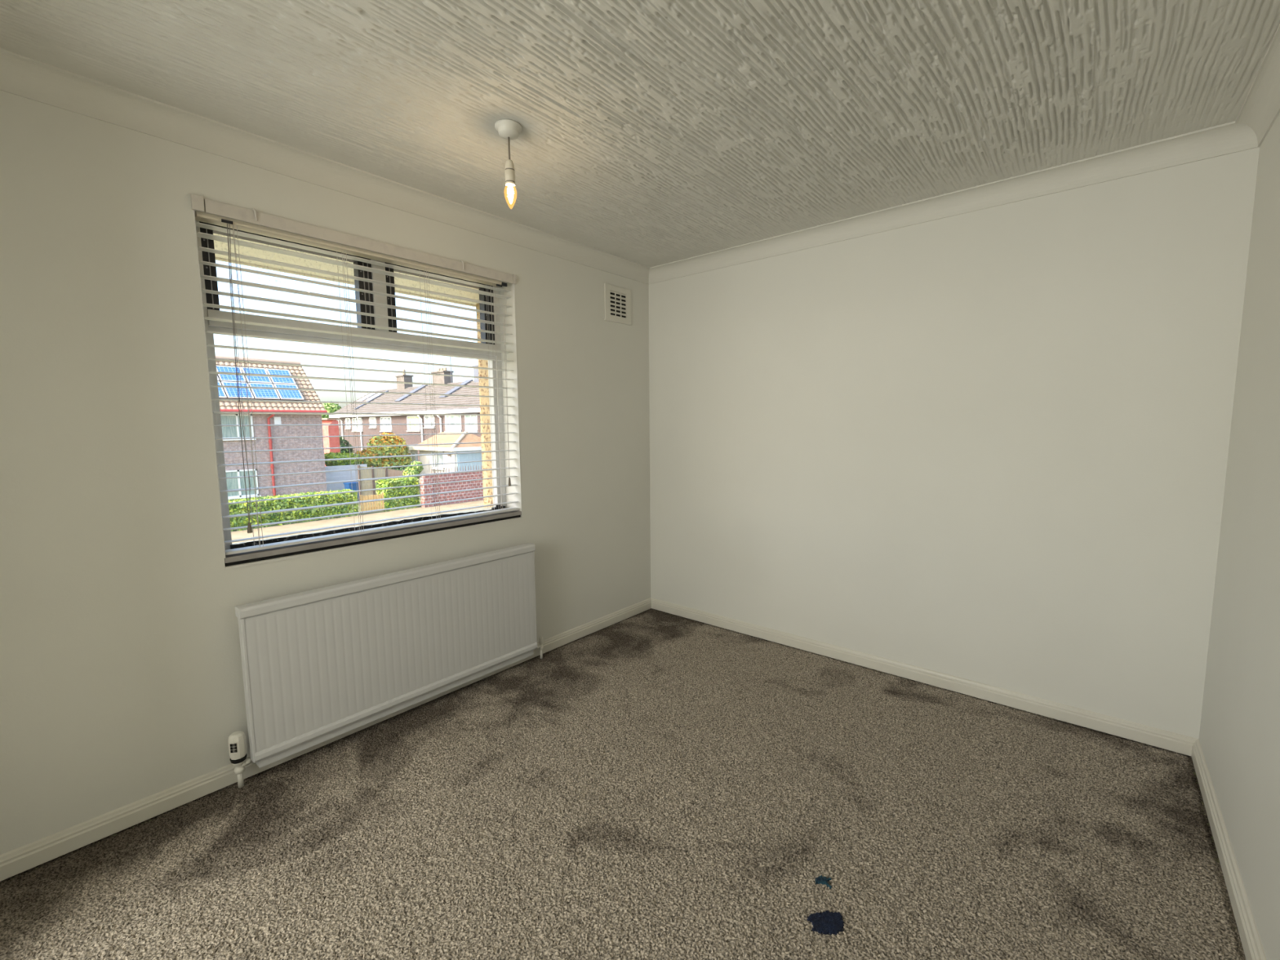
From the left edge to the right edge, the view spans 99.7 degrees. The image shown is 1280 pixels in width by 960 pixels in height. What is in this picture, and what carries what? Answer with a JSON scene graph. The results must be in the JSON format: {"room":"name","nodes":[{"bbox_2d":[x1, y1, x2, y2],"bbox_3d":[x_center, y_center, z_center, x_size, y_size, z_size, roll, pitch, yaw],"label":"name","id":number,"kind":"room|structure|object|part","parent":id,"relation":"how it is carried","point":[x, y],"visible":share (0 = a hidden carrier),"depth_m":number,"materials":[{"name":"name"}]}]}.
{"room":"empty bedroom","nodes":[
{"label":"empty bedroom","id":0,"kind":"room"},
{"bbox_2d":[0,90,650,854],"bbox_3d":[-1.116,0.005,2.703,0.270,2.650,3.590,4,8,40],"label":"wall","id":1,"kind":"structure","parent":0,"point":[122,677],"depth_m":1.84,"materials":[{"name":"paint"}]},
{"bbox_2d":[0,48,649,284],"bbox_3d":[-0.996,-1.260,2.460,0.074,0.085,3.350,4,8,40],"label":"trim","id":2,"kind":"structure","parent":1,"relation":"attached to","point":[20,75],"depth_m":1.99,"materials":[{"name":"white paint"}]},
{"bbox_2d":[0,597,651,881],"bbox_3d":[-0.996,1.048,2.717,0.018,0.072,3.350,4,8,40],"label":"baseboard","id":3,"kind":"structure","parent":1,"relation":"attached to","point":[18,860],"depth_m":1.91,"materials":[{"name":"white wood"}]},
{"bbox_2d":[190,193,516,284],"bbox_3d":[-1.111,-1.025,2.389,0.020,0.054,1.370,4,8,40],"label":"blind headrail","id":4,"kind":"object","parent":1,"relation":"attached to","point":[213,207],"visible":1,"depth_m":2.22,"materials":[{"name":"paint"}]},
{"bbox_2d":[192,209,523,569],"bbox_3d":[-1.236,-0.370,2.570,0.333,1.323,1.424,4,8,40],"label":"window","id":5,"kind":"structure","parent":1,"relation":"in","point":[278,553],"depth_m":2.50,"materials":[{"name":"paint"}]},
{"bbox_2d":[194,210,519,555],"bbox_3d":[-1.137,-0.391,2.483,0.076,1.236,1.348,4,8,40],"label":"blind","id":6,"kind":"object","parent":5,"relation":"attached to","point":[199,216],"visible":0.94,"depth_m":2.33,"materials":[{"name":"beige plastic"}]},
{"bbox_3d":[-1.496,-0.384,2.017,0.010,1.103,0.024,4,8,40],"label":"pull cord","id":7,"kind":"part","parent":6,"relation":"part of","materials":[{"name":"grey plastic"}]},
{"bbox_3d":[-1.509,-0.340,2.062,0.057,1.209,0.011,3,7,27],"label":"ladder cord","id":8,"kind":"part","parent":6,"relation":"part of","materials":[{"name":"white fabric"}]},
{"bbox_3d":[-1.263,-0.372,2.350,0.057,1.209,0.011,3,7,27],"label":"ladder cord","id":9,"kind":"part","parent":6,"relation":"part of","materials":[{"name":"white fabric"}]},
{"bbox_3d":[-1.136,0.218,2.550,0.054,0.012,1.348,4,8,40],"label":"rail","id":10,"kind":"part","parent":6,"relation":"part of","materials":[{"name":"white plastic"}]},
{"bbox_3d":[-1.025,-0.403,2.629,0.057,1.209,0.011,3,7,27],"label":"ladder cord","id":11,"kind":"part","parent":6,"relation":"part of","materials":[{"name":"white fabric"}]},
{"bbox_3d":[-0.786,-0.435,2.909,0.057,1.209,0.011,3,7,27],"label":"ladder cord","id":12,"kind":"part","parent":6,"relation":"part of","materials":[{"name":"white fabric"}]},
{"bbox_3d":[-0.718,-0.524,2.928,0.004,1.030,0.024,4,8,40],"label":"pull cord","id":13,"kind":"part","parent":6,"relation":"part of","materials":[{"name":"white fabric"}]},
{"bbox_3d":[-1.310,0.253,2.702,0.125,0.058,1.424,4,8,40],"label":"sill","id":14,"kind":"part","parent":5,"relation":"part of","materials":[{"name":"beige paint"}]},
{"bbox_2d":[235,542,537,768],"bbox_3d":[-1.057,0.726,2.547,0.106,0.635,1.360,4,8,40],"label":"radiator","id":15,"kind":"object","parent":1,"relation":"attached to","point":[319,665],"visible":1,"depth_m":2.36,"materials":[{"name":"white metal"}]},
{"bbox_2d":[227,730,252,787],"bbox_3d":[-1.502,1.050,2.035,0.056,0.214,0.069,4,8,40],"label":"radiator valve","id":16,"kind":"object","parent":15,"relation":"attached to","point":[237,742],"visible":0.99,"depth_m":2.02,"materials":[{"name":"white plastic"}]},
{"bbox_3d":[-1.042,0.431,2.502,0.055,0.039,1.360,4,8,40],"label":"rail","id":17,"kind":"part","parent":15,"relation":"part of","materials":[{"name":"white metal"}]},
{"bbox_2d":[533,636,543,658],"bbox_3d":[-0.587,0.973,3.113,0.025,0.129,0.068,4,8,40],"label":"radiator valve","id":18,"kind":"object","parent":15,"relation":"attached to","point":[540,646],"visible":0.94,"depth_m":3.12,"materials":[{"name":"white plastic"}]},
{"bbox_2d":[604,283,631,325],"bbox_3d":[-0.143,-1.145,3.531,0.010,0.228,0.258,4,8,40],"label":"air vent","id":19,"kind":"object","parent":1,"relation":"in","point":[617,300],"visible":1,"depth_m":3.53,"materials":[{"name":"white plastic"}]},
{"bbox_2d":[475,302,493,507],"bbox_3d":[-1.241,1.299,3.284,0.515,4.860,7.850,4,8,40],"label":"wall","id":20,"kind":"structure","parent":0,"point":[482,363],"depth_m":3.67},
{"bbox_2d":[213,233,479,306],"bbox_3d":[-1.281,-1.204,3.039,0.561,0.190,7.850,4,8,40],"label":"roof soffit","id":21,"kind":"structure","parent":20,"relation":"attached to","point":[220,246],"depth_m":2.78,"materials":[{"name":"white"}]},
{"bbox_2d":[0,608,1245,959],"bbox_3d":[0.021,1.284,1.876,3.223,0.256,3.590,4,8,40],"label":"floor","id":22,"kind":"structure","parent":0,"point":[655,784],"depth_m":1.77,"materials":[{"name":"carpet"}]},
{"bbox_2d":[814,875,831,888],"bbox_3d":[0.545,1.184,1.594,0.057,0.006,0.043,2,6,23],"label":"stain","id":23,"kind":"object","parent":22,"relation":"on","point":[822,880],"visible":1,"depth_m":1.59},
{"bbox_2d":[805,910,844,935],"bbox_3d":[0.503,1.198,1.465,0.105,0.006,0.074,0,6,4],"label":"stain","id":24,"kind":"object","parent":22,"relation":"on","point":[825,922],"visible":1,"depth_m":1.46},
{"bbox_2d":[0,0,1279,267],"bbox_3d":[0.055,-1.216,1.568,2.833,0.011,3.350,4,8,40],"label":"ceiling","id":25,"kind":"structure","parent":0,"point":[654,132],"depth_m":1.68,"materials":[{"name":"paint"}]},
{"bbox_2d":[494,119,522,208],"bbox_3d":[-0.463,-1.109,1.921,0.094,0.279,0.094,4,8,40],"label":"pendant light","id":26,"kind":"object","parent":25,"relation":"hanging from","point":[508,129],"visible":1,"depth_m":1.91,"materials":[{"name":"white plastic"}]},
{"bbox_3d":[-0.463,-1.012,1.931,0.045,0.084,0.045,4,8,40],"label":"bulb","id":27,"kind":"part","parent":26,"relation":"part of","materials":[{"name":"glass"}]},
{"bbox_2d":[648,146,1259,744],"bbox_3d":[1.188,-0.167,3.007,2.833,2.412,0.120,4,8,40],"label":"wall","id":28,"kind":"structure","parent":0,"point":[989,446],"depth_m":2.56,"materials":[{"name":"paint"}]},
{"bbox_2d":[650,597,1197,755],"bbox_3d":[1.155,0.991,3.074,2.833,0.072,0.018,4,8,40],"label":"baseboard","id":29,"kind":"structure","parent":28,"relation":"attached to","point":[1169,740],"depth_m":2.69,"materials":[{"name":"white wood"}]},
{"bbox_2d":[648,120,1257,284],"bbox_3d":[1.115,-1.316,2.814,2.833,0.085,0.074,4,8,40],"label":"trim","id":30,"kind":"structure","parent":28,"relation":"attached to","point":[1231,137],"depth_m":2.42,"materials":[{"name":"white paint"}]},
{"bbox_2d":[1199,112,1279,959],"bbox_3d":[1.193,0.067,0.741,0.120,2.412,3.590,4,8,40],"label":"wall","id":31,"kind":"structure","parent":0,"point":[1239,733],"depth_m":1.66,"materials":[{"name":"paint"}]},
{"bbox_2d":[1191,738,1266,959],"bbox_3d":[1.151,1.215,0.904,0.018,0.072,3.350,4,8,40],"label":"baseboard","id":32,"kind":"structure","parent":31,"relation":"attached to","point":[1253,949],"depth_m":1.58,"materials":[{"name":"white wood"}]},
{"bbox_2d":[1235,23,1279,146],"bbox_3d":[1.108,-1.096,0.684,0.074,0.085,3.350,4,8,40],"label":"trim","id":33,"kind":"structure","parent":31,"relation":"attached to","point":[1260,108],"depth_m":1.74,"materials":[{"name":"white paint"}]},
{"label":"outside","id":34,"kind":"structure","parent":0,"visible":0},
{"bbox_2d":[232,478,421,531],"bbox_3d":[-34.183,-2.888,72.378,139.200,0.380,180.000,4,8,40],"label":"ground","id":35,"kind":"structure","parent":34,"point":[420,497],"depth_m":26.48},
{"bbox_2d":[215,355,327,500],"bbox_3d":[-21.339,-2.291,26.363,6.755,7.624,8.950,4,8,40],"label":"brick house","id":36,"kind":"structure","parent":35,"relation":"on","point":[228,432],"depth_m":26.34,"materials":[{"name":"brick"}]},
{"bbox_2d":[217,381,226,398],"bbox_3d":[-19.675,-4.153,24.689,0.958,0.802,1.000,4,8,40],"label":"solar panel","id":37,"kind":"object","parent":36,"relation":"attached to","point":[221,393],"visible":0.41,"depth_m":24.87,"materials":[{"name":"blue"}]},
{"bbox_2d":[216,365,246,382],"bbox_3d":[-19.756,-5.118,26.049,0.958,0.802,1.000,4,8,40],"label":"solar panel","id":38,"kind":"object","parent":36,"relation":"on","point":[231,378],"visible":0.64,"depth_m":26.00,"materials":[{"name":"blue"}]},
{"bbox_2d":[221,381,253,398],"bbox_3d":[-18.989,-4.242,25.493,0.958,0.802,1.000,4,8,40],"label":"solar panel","id":39,"kind":"object","parent":36,"relation":"on","point":[232,393],"visible":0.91,"depth_m":25.42,"materials":[{"name":"blue"}]},
{"bbox_2d":[240,367,271,383],"bbox_3d":[-19.070,-5.207,26.853,0.958,0.802,1.000,4,8,40],"label":"solar panel","id":40,"kind":"object","parent":36,"relation":"on","point":[253,371],"visible":0.79,"depth_m":26.84,"materials":[{"name":"blue"}]},
{"bbox_2d":[248,382,279,399],"bbox_3d":[-18.304,-4.332,26.297,0.958,0.802,1.000,4,8,40],"label":"solar panel","id":41,"kind":"object","parent":36,"relation":"on","point":[259,393],"visible":1,"depth_m":26.24,"materials":[{"name":"blue"}]},
{"bbox_2d":[266,368,295,384],"bbox_3d":[-18.385,-5.297,27.657,0.958,0.802,1.000,4,8,40],"label":"solar panel","id":42,"kind":"object","parent":36,"relation":"attached to","point":[270,371],"visible":0.83,"depth_m":27.62,"materials":[{"name":"blue"}]},
{"bbox_2d":[273,383,303,399],"bbox_3d":[-17.618,-4.421,27.100,0.958,0.802,1.000,4,8,40],"label":"solar panel","id":43,"kind":"object","parent":36,"relation":"attached to","point":[283,393],"visible":1,"depth_m":27.05,"materials":[{"name":"blue"}]},
{"bbox_2d":[228,488,359,531],"bbox_3d":[-16.576,1.456,21.233,1.153,1.323,10.359,4,8,40],"label":"hedge","id":44,"kind":"object","parent":35,"relation":"on","point":[285,504],"visible":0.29,"depth_m":22.84,"materials":[{"name":"green plant"}]},
{"bbox_2d":[321,417,340,466],"bbox_3d":[-22.149,-2.033,38.342,2.700,4.660,0.820,4,8,40],"label":"outbuilding","id":45,"kind":"structure","parent":35,"relation":"on","point":[327,430],"depth_m":37.47,"materials":[{"name":"brick"}]},
{"bbox_2d":[321,400,341,417],"bbox_3d":[-34.185,-5.194,59.108,3.277,6.924,4.439,4,8,40],"label":"tree","id":46,"kind":"object","parent":35,"relation":"on","point":[333,407],"visible":0.1,"depth_m":58.37,"materials":[{"name":"green plant"}]},
{"bbox_2d":[324,452,362,466],"bbox_3d":[-16.944,-0.275,30.617,1.744,2.666,2.281,4,8,40],"label":"bush","id":47,"kind":"object","parent":35,"relation":"on","point":[327,455],"visible":0.52,"depth_m":30.08,"materials":[{"name":"green plant"}]},
{"bbox_2d":[324,463,367,499],"bbox_3d":[-16.195,0.178,29.604,0.200,1.950,2.400,4,8,40],"label":"wall","id":48,"kind":"structure","parent":35,"relation":"on","point":[338,475],"depth_m":29.30,"materials":[{"name":"paint"}]},
{"bbox_2d":[339,435,354,453],"bbox_3d":[-25.294,-2.486,45.013,2.164,3.124,2.845,4,8,40],"label":"bush","id":49,"kind":"object","parent":35,"relation":"on","point":[342,444],"visible":0.18,"depth_m":45.04,"materials":[{"name":"green plant"}]},
{"bbox_2d":[342,481,359,500],"bbox_3d":[-15.415,0.667,28.927,0.680,1.098,0.600,4,8,40],"label":"wheelie bin","id":50,"kind":"object","parent":35,"relation":"on","point":[354,485],"visible":0.38,"depth_m":28.71,"materials":[{"name":"blue plastic"}]},
{"bbox_3d":[-15.419,0.161,28.874,0.680,0.080,0.600,4,8,40],"label":"lid","id":51,"kind":"part","parent":50,"relation":"part of","materials":[{"name":"blue plastic"}]},
{"bbox_2d":[357,465,373,505],"bbox_3d":[-14.215,0.261,27.997,0.100,2.080,0.661,4,8,40],"label":"fence panel","id":52,"kind":"object","parent":35,"relation":"on","point":[363,473],"visible":0.67,"depth_m":27.95,"materials":[{"name":"brown wood"}]},
{"bbox_3d":[-14.401,0.285,27.778,0.100,2.080,0.085,4,8,40],"label":"post","id":53,"kind":"part","parent":52,"relation":"part of","materials":[{"name":"brown"}]},
{"bbox_2d":[360,492,384,511],"bbox_3d":[-12.580,1.069,25.376,0.065,0.860,1.066,4,8,40],"label":"wooden gate","id":54,"kind":"object","parent":35,"relation":"on","point":[380,495],"visible":0.83,"depth_m":25.35,"materials":[{"name":"beige wood"}]},
{"bbox_2d":[371,466,385,499],"bbox_3d":[-13.768,0.247,28.524,0.100,1.990,0.681,4,8,40],"label":"fence panel","id":55,"kind":"object","parent":35,"relation":"on","point":[376,473],"visible":0.26,"depth_m":28.37,"materials":[{"name":"brown wood"}]},
{"bbox_3d":[-13.961,0.272,28.299,0.100,1.990,0.085,4,8,40],"label":"post","id":56,"kind":"part","parent":55,"relation":"part of","materials":[{"name":"brown"}]},
{"bbox_2d":[355,431,413,468],"bbox_3d":[-16.205,-1.155,33.883,2.526,3.737,3.639,4,8,40],"label":"tree","id":57,"kind":"object","parent":35,"relation":"on","point":[376,440],"visible":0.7,"depth_m":33.29,"materials":[{"name":"orange plant"}]},
{"bbox_2d":[385,467,403,476],"bbox_3d":[-13.234,0.242,29.156,0.100,1.860,0.931,4,8,40],"label":"fence panel","id":58,"kind":"object","parent":35,"relation":"on","point":[388,473],"visible":0.35,"depth_m":29.02,"materials":[{"name":"brown wood"}]},
{"bbox_3d":[-13.507,0.278,28.836,0.100,1.860,0.085,4,8,40],"label":"post","id":59,"kind":"part","parent":58,"relation":"part of","materials":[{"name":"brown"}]},
{"bbox_2d":[374,476,421,511],"bbox_3d":[-11.974,0.678,26.744,1.123,1.679,1.928,4,8,40],"label":"hedge","id":60,"kind":"object","parent":35,"relation":"on","point":[391,482],"visible":0.84,"depth_m":26.38,"materials":[{"name":"green plant"}]},
{"bbox_2d":[387,463,420,477],"bbox_3d":[-13.678,-0.235,30.956,2.054,1.371,1.398,-2,6,-13],"label":"bush","id":61,"kind":"object","parent":35,"relation":"on","point":[401,468],"visible":0.13,"depth_m":30.71,"materials":[{"name":"green plant"}]},
{"bbox_2d":[328,356,480,477],"bbox_3d":[-15.553,-5.907,45.561,30.500,10.760,8.805,4,8,40],"label":"house","id":62,"kind":"structure","parent":35,"relation":"on","point":[401,388],"depth_m":44.19,"materials":[{"name":"brick"}]},
{"bbox_2d":[402,460,423,479],"bbox_3d":[-11.917,-0.426,28.394,0.793,1.162,1.145,4,8,40],"label":"bush","id":63,"kind":"object","parent":35,"relation":"on","point":[411,470],"visible":0.68,"depth_m":28.21,"materials":[{"name":"green plant"}]},
{"bbox_2d":[407,445,419,487],"bbox_3d":[-14.905,-1.014,37.077,2.900,2.760,3.300,4,8,40],"label":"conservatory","id":64,"kind":"object","parent":35,"relation":"on","point":[410,450],"visible":0.11,"depth_m":35.41,"materials":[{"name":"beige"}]},
{"bbox_2d":[412,431,482,477],"bbox_3d":[-11.684,-1.313,34.901,4.779,3.744,3.783,4,8,40],"label":"garage","id":65,"kind":"structure","parent":35,"relation":"on","point":[442,438],"depth_m":33.46,"materials":[{"name":"tile"}]},
{"bbox_2d":[419,464,483,507],"bbox_3d":[-8.664,0.118,29.510,0.360,1.950,6.808,4,8,40],"label":"wall","id":66,"kind":"structure","parent":35,"relation":"on","point":[427,489],"depth_m":28.04,"materials":[{"name":"brick"}]},
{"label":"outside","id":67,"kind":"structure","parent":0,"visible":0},
{"bbox_2d":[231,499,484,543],"bbox_3d":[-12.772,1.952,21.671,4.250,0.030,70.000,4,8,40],"label":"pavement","id":68,"kind":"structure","parent":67,"point":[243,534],"depth_m":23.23,"materials":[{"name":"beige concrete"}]}
]}

